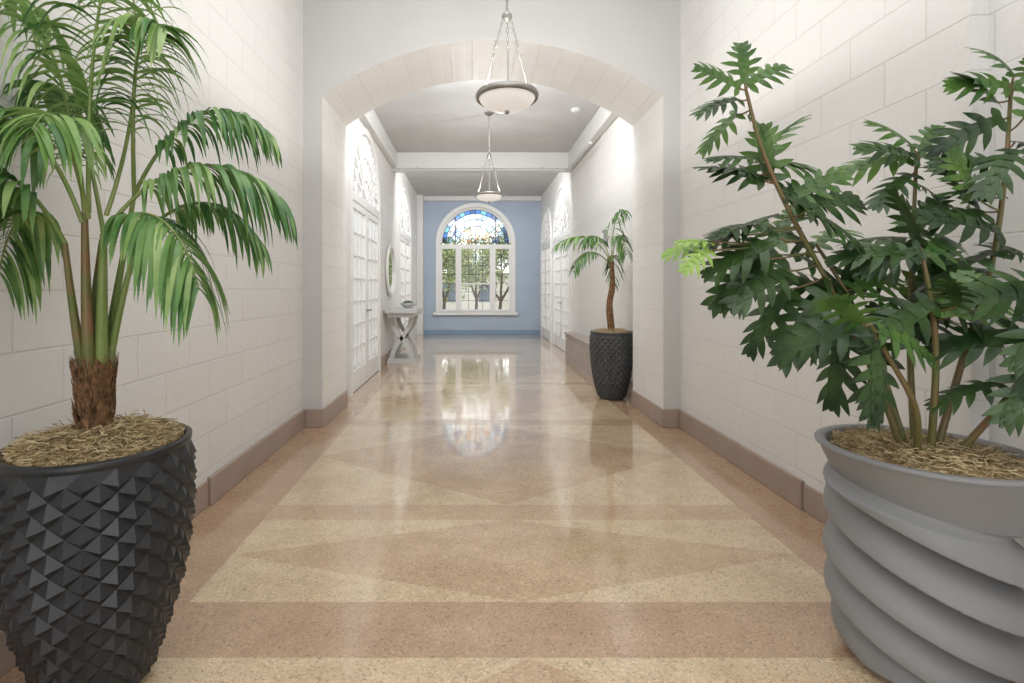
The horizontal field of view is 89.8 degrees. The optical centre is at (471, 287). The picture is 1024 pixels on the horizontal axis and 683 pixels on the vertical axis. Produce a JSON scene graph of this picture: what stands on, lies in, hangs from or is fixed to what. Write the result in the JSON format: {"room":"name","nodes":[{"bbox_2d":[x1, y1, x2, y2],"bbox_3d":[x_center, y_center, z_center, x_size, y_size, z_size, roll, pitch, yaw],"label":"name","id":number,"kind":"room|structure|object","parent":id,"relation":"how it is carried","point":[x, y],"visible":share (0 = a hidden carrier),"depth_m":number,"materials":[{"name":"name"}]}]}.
{"room":"hallway","nodes":[
{"label":"hallway","id":0,"kind":"room"},
{"bbox_2d":[0,0,302,487],"bbox_3d":[-1.680,-1.000,0.645,0.200,4.600,8.290,0,0,0],"label":"wall","id":1,"kind":"structure","parent":0,"point":[233,391],"depth_m":2.98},
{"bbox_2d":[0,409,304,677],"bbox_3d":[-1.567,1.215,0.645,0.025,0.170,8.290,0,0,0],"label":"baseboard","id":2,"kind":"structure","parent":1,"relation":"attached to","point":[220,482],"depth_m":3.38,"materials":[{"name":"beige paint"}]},
{"bbox_2d":[346,118,416,389],"bbox_3d":[-1.600,-0.675,10.000,0.200,3.950,8.600,0,0,0],"label":"wall","id":3,"kind":"structure","parent":0,"point":[391,183],"depth_m":9.20,"materials":[{"name":"white paint"}]},
{"bbox_2d":[347,127,380,395],"bbox_3d":[-1.459,-0.450,7.150,0.080,3.500,2.000,0,0,0],"label":"door","id":4,"kind":"structure","parent":3,"relation":"in","point":[363,182],"depth_m":6.91,"materials":[{"name":"white paint"}]},
{"bbox_2d":[359,109,396,166],"bbox_3d":[-1.450,-2.405,7.650,0.100,0.290,3.900,0,0,0],"label":"trim","id":5,"kind":"structure","parent":3,"relation":"attached to","point":[370,120],"depth_m":7.90,"materials":[{"name":"paint"}]},
{"bbox_2d":[381,349,391,366],"bbox_3d":[-1.490,1.215,9.200,0.020,0.170,1.900,0,0,0],"label":"baseboard","id":6,"kind":"structure","parent":3,"relation":"attached to","point":[385,356],"depth_m":8.76,"materials":[{"name":"beige paint"}]},
{"bbox_2d":[385,244,395,296],"bbox_3d":[-1.470,-0.320,9.300,0.056,0.966,0.966,0,0,0],"label":"round wall mirror","id":7,"kind":"object","parent":3,"relation":"attached to","point":[390,267],"visible":1,"depth_m":9.30,"materials":[{"name":"white paint"}]},
{"bbox_2d":[397,187,410,349],"bbox_3d":[-1.459,-0.450,11.250,0.080,3.500,2.000,0,0,0],"label":"door","id":8,"kind":"structure","parent":3,"relation":"in","point":[404,214],"depth_m":11.14,"materials":[{"name":"white paint"}]},
{"bbox_2d":[417,194,423,335],"bbox_3d":[-1.420,-0.625,14.125,0.160,3.850,0.350,0,0,0],"label":"trim","id":9,"kind":"structure","parent":3,"relation":"attached to","point":[420,198],"depth_m":13.95,"materials":[{"name":"paint"}]},
{"bbox_2d":[391,141,591,171],"bbox_3d":[0.144,-2.198,8.600,3.288,0.125,2.000,0,0,0],"label":"crown molding","id":10,"kind":"structure","parent":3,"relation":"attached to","point":[586,147],"depth_m":9.53,"materials":[{"name":"grey paint"}]},
{"bbox_2d":[424,201,540,329],"bbox_3d":[0.210,-0.675,14.425,3.720,3.950,0.250,0,0,0],"label":"wall","id":11,"kind":"structure","parent":0,"point":[524,217],"depth_m":14.30,"materials":[{"name":"blue paint"}]},
{"bbox_2d":[433,203,517,314],"bbox_3d":[0.100,-0.810,14.335,2.360,3.120,0.270,0,0,0],"label":"window","id":12,"kind":"structure","parent":11,"relation":"in","point":[485,210],"depth_m":14.35,"materials":[{"name":"white paint"}]},
{"bbox_2d":[424,330,540,334],"bbox_3d":[0.290,1.235,14.290,3.260,0.130,0.020,0,0,0],"label":"baseboard","id":13,"kind":"structure","parent":11,"relation":"attached to","point":[426,332],"depth_m":14.28,"materials":[{"name":"blue paint"}]},
{"bbox_2d":[424,196,540,200],"bbox_3d":[0.290,-2.485,14.240,3.260,0.130,0.120,0,0,0],"label":"trim","id":14,"kind":"structure","parent":11,"relation":"attached to","point":[426,198],"depth_m":14.18,"materials":[{"name":"paint"}]},
{"bbox_2d":[374,80,599,195],"bbox_3d":[0.210,-2.600,10.000,3.820,0.100,8.600,0,0,0],"label":"ceiling","id":15,"kind":"structure","parent":0,"point":[448,117],"depth_m":8.19,"materials":[{"name":"paint"}]},
{"bbox_2d":[475,111,503,202],"bbox_3d":[0.250,-1.893,7.460,0.426,1.315,0.426,0,0,0],"label":"pendant lamp","id":16,"kind":"object","parent":15,"relation":"hanging from","point":[489,196],"visible":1,"depth_m":7.38,"materials":[{"name":"white glass"}]},
{"bbox_2d":[570,107,580,112],"bbox_3d":[1.480,-2.525,7.300,0.150,0.050,0.150,0,0,0],"label":"recessed light","id":17,"kind":"object","parent":15,"relation":"attached to","point":[575,109],"visible":1,"depth_m":7.26,"materials":[{"name":"grey paint"}]},
{"bbox_2d":[303,0,679,408],"bbox_3d":[0.185,-1.000,5.245,3.830,4.600,0.910,0,0,0],"label":"wall","id":18,"kind":"structure","parent":0,"point":[622,57],"depth_m":4.79,"materials":[{"name":"grey paint"}]},
{"bbox_2d":[305,409,323,427],"bbox_3d":[-1.468,1.215,4.777,0.175,0.170,0.025,0,0,0],"label":"baseboard","id":19,"kind":"structure","parent":18,"relation":"attached to","point":[314,418],"depth_m":4.76,"materials":[{"name":"beige paint"}]},
{"bbox_2d":[323,390,347,426],"bbox_3d":[-1.390,1.215,5.245,0.020,0.170,0.910,0,0,0],"label":"baseboard","id":20,"kind":"structure","parent":18,"relation":"attached to","point":[338,404],"depth_m":5.18,"materials":[{"name":"beige paint"}]},
{"bbox_2d":[631,390,661,425],"bbox_3d":[1.780,1.215,5.245,0.020,0.170,0.910,0,0,0],"label":"baseboard","id":21,"kind":"structure","parent":18,"relation":"attached to","point":[651,410],"depth_m":5.19,"materials":[{"name":"beige paint"}]},
{"bbox_2d":[661,409,678,427],"bbox_3d":[1.847,1.215,4.777,0.155,0.170,0.025,0,0,0],"label":"baseboard","id":22,"kind":"structure","parent":18,"relation":"attached to","point":[669,417],"depth_m":4.76,"materials":[{"name":"beige paint"}]},
{"bbox_2d":[0,335,1014,682],"bbox_3d":[0.150,1.300,5.550,4.900,0.001,18.100,0,0,0],"label":"floor","id":23,"kind":"structure","parent":0,"point":[475,510],"depth_m":2.52,"materials":[{"name":"stone"}]},
{"bbox_2d":[0,409,196,682],"bbox_3d":[-1.220,0.865,1.680,0.564,0.871,0.564,0,0,0],"label":"planter","id":24,"kind":"object","parent":23,"relation":"on","point":[96,526],"visible":0.94,"depth_m":1.49,"materials":[{"name":"ceramic"}]},
{"bbox_2d":[0,0,297,431],"bbox_3d":[-1.079,-0.381,1.624,0.996,1.766,0.801,0,0,-6],"label":"areca palm","id":25,"kind":"object","parent":24,"relation":"on","point":[95,340],"visible":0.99,"depth_m":1.63,"materials":[{"name":"green plant"}]},
{"bbox_2d":[385,307,423,363],"bbox_3d":[-1.200,0.830,9.275,0.540,0.940,1.350,0,0,0],"label":"console table","id":26,"kind":"object","parent":23,"relation":"on","point":[396,357],"visible":0.99,"depth_m":8.85,"materials":[{"name":"grey paint"}]},
{"bbox_2d":[400,300,415,307],"bbox_3d":[-1.150,0.290,9.200,0.300,0.140,0.300,0,0,0],"label":"decorative bowl","id":27,"kind":"object","parent":26,"relation":"on","point":[406,304],"visible":0.88,"depth_m":9.11,"materials":[{"name":"grey paint"}]},
{"bbox_2d":[564,332,592,378],"bbox_3d":[1.806,1.055,8.250,0.220,0.490,2.340,0,0,0],"label":"radiator cover","id":28,"kind":"object","parent":23,"relation":"on","point":[577,352],"visible":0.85,"depth_m":8.25,"materials":[{"name":"paint"}]},
{"bbox_2d":[589,327,632,400],"bbox_3d":[1.648,0.878,6.050,0.517,0.843,0.516,0,0,0],"label":"planter","id":29,"kind":"object","parent":23,"relation":"on","point":[611,352],"visible":0.97,"depth_m":5.87,"materials":[{"name":"ceramic"}]},
{"bbox_2d":[551,209,632,330],"bbox_3d":[1.414,-0.201,6.127,0.967,1.430,0.684,0,0,0],"label":"date palm","id":30,"kind":"object","parent":29,"relation":"on","point":[589,241],"visible":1,"depth_m":6.01,"materials":[{"name":"green plant"}]},
{"bbox_2d":[814,422,1023,682],"bbox_3d":[1.560,0.907,1.760,0.640,0.786,0.640,0,0,0],"label":"planter","id":31,"kind":"object","parent":23,"relation":"on","point":[924,566],"visible":0.92,"depth_m":1.58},
{"bbox_2d":[661,40,1023,456],"bbox_3d":[1.286,-0.141,1.693,1.268,1.453,0.740,0,0,0],"label":"philodendron","id":32,"kind":"object","parent":31,"relation":"on","point":[944,287],"visible":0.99,"depth_m":1.73,"materials":[{"name":"green plant"}]},
{"bbox_2d":[541,0,988,493],"bbox_3d":[2.060,-1.000,8.150,0.280,4.600,12.300,0,0,0],"label":"wall","id":33,"kind":"structure","parent":0,"point":[886,63],"depth_m":3.14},
{"bbox_2d":[392,152,573,172],"bbox_3d":[0.210,-2.395,9.775,3.420,0.310,0.350,0,0,0],"label":"trim","id":34,"kind":"structure","parent":33,"relation":"attached to","point":[405,160],"depth_m":9.60,"materials":[{"name":"paint"}]},
{"bbox_2d":[541,208,551,341],"bbox_3d":[1.879,-0.375,13.100,0.080,3.350,1.700,0,0,0],"label":"door","id":35,"kind":"structure","parent":33,"relation":"in","point":[546,226],"depth_m":13.01,"materials":[{"name":"white paint"}]},
{"bbox_2d":[552,183,571,350],"bbox_3d":[1.879,-0.450,10.850,0.080,3.500,2.100,0,0,0],"label":"door","id":36,"kind":"structure","parent":33,"relation":"in","point":[562,216],"depth_m":10.78,"materials":[{"name":"white paint"}]},
{"bbox_2d":[568,106,616,166],"bbox_3d":[1.860,-2.405,7.650,0.120,0.290,3.900,0,0,0],"label":"trim","id":37,"kind":"structure","parent":33,"relation":"attached to","point":[603,118],"depth_m":7.71,"materials":[{"name":"paint"}]},
{"bbox_2d":[600,229,606,242],"bbox_3d":[1.880,-0.740,7.310,0.080,0.180,0.120,0,0,0],"label":"fire alarm strobe","id":38,"kind":"object","parent":33,"relation":"attached to","point":[602,235],"visible":0.68,"depth_m":7.25,"materials":[{"name":"grey plastic"}]},
{"bbox_2d":[627,382,632,395],"bbox_3d":[1.910,1.215,6.375,0.020,0.170,1.350,0,0,0],"label":"baseboard","id":39,"kind":"structure","parent":33,"relation":"attached to","point":[631,383],"depth_m":6.14,"materials":[{"name":"beige paint"}]},
{"bbox_2d":[678,409,829,523],"bbox_3d":[1.982,1.215,0.645,0.115,0.170,8.290,0,0,0],"label":"baseboard","id":40,"kind":"structure","parent":33,"relation":"attached to","point":[785,484],"depth_m":3.42,"materials":[{"name":"beige paint"}]},
{"bbox_2d":[989,0,1023,589],"bbox_3d":[2.110,-1.000,-0.750,0.180,4.600,5.500,0,0,0],"label":"wall","id":41,"kind":"structure","parent":0,"point":[1006,17],"depth_m":1.93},
{"bbox_3d":[0.210,-3.350,0.645,3.980,0.100,8.290,0,0,0],"label":"ceiling","id":42,"kind":"structure","parent":0,"visible":0},
{"bbox_2d":[475,0,538,114],"bbox_3d":[0.235,-2.232,3.440,0.426,2.135,0.426,0,0,0],"label":"pendant lamp","id":43,"kind":"object","parent":42,"relation":"hanging from","point":[504,97],"visible":1,"depth_m":3.34,"materials":[{"name":"white glass"}]},
{"label":"outside","id":44,"kind":"structure","parent":0,"visible":0},
{"bbox_3d":[0.000,1.650,27.300,28.000,0.100,25.400,0,0,0],"label":"ground","id":45,"kind":"structure","parent":44,"visible":0},
{"bbox_2d":[442,273,508,308],"bbox_3d":[0.000,0.350,32.000,18.600,2.500,4.400,0,0,0],"label":"neighbouring building","id":46,"kind":"structure","parent":45,"relation":"on","point":[486,295],"depth_m":30.00,"materials":[{"name":"beige"}]}
]}

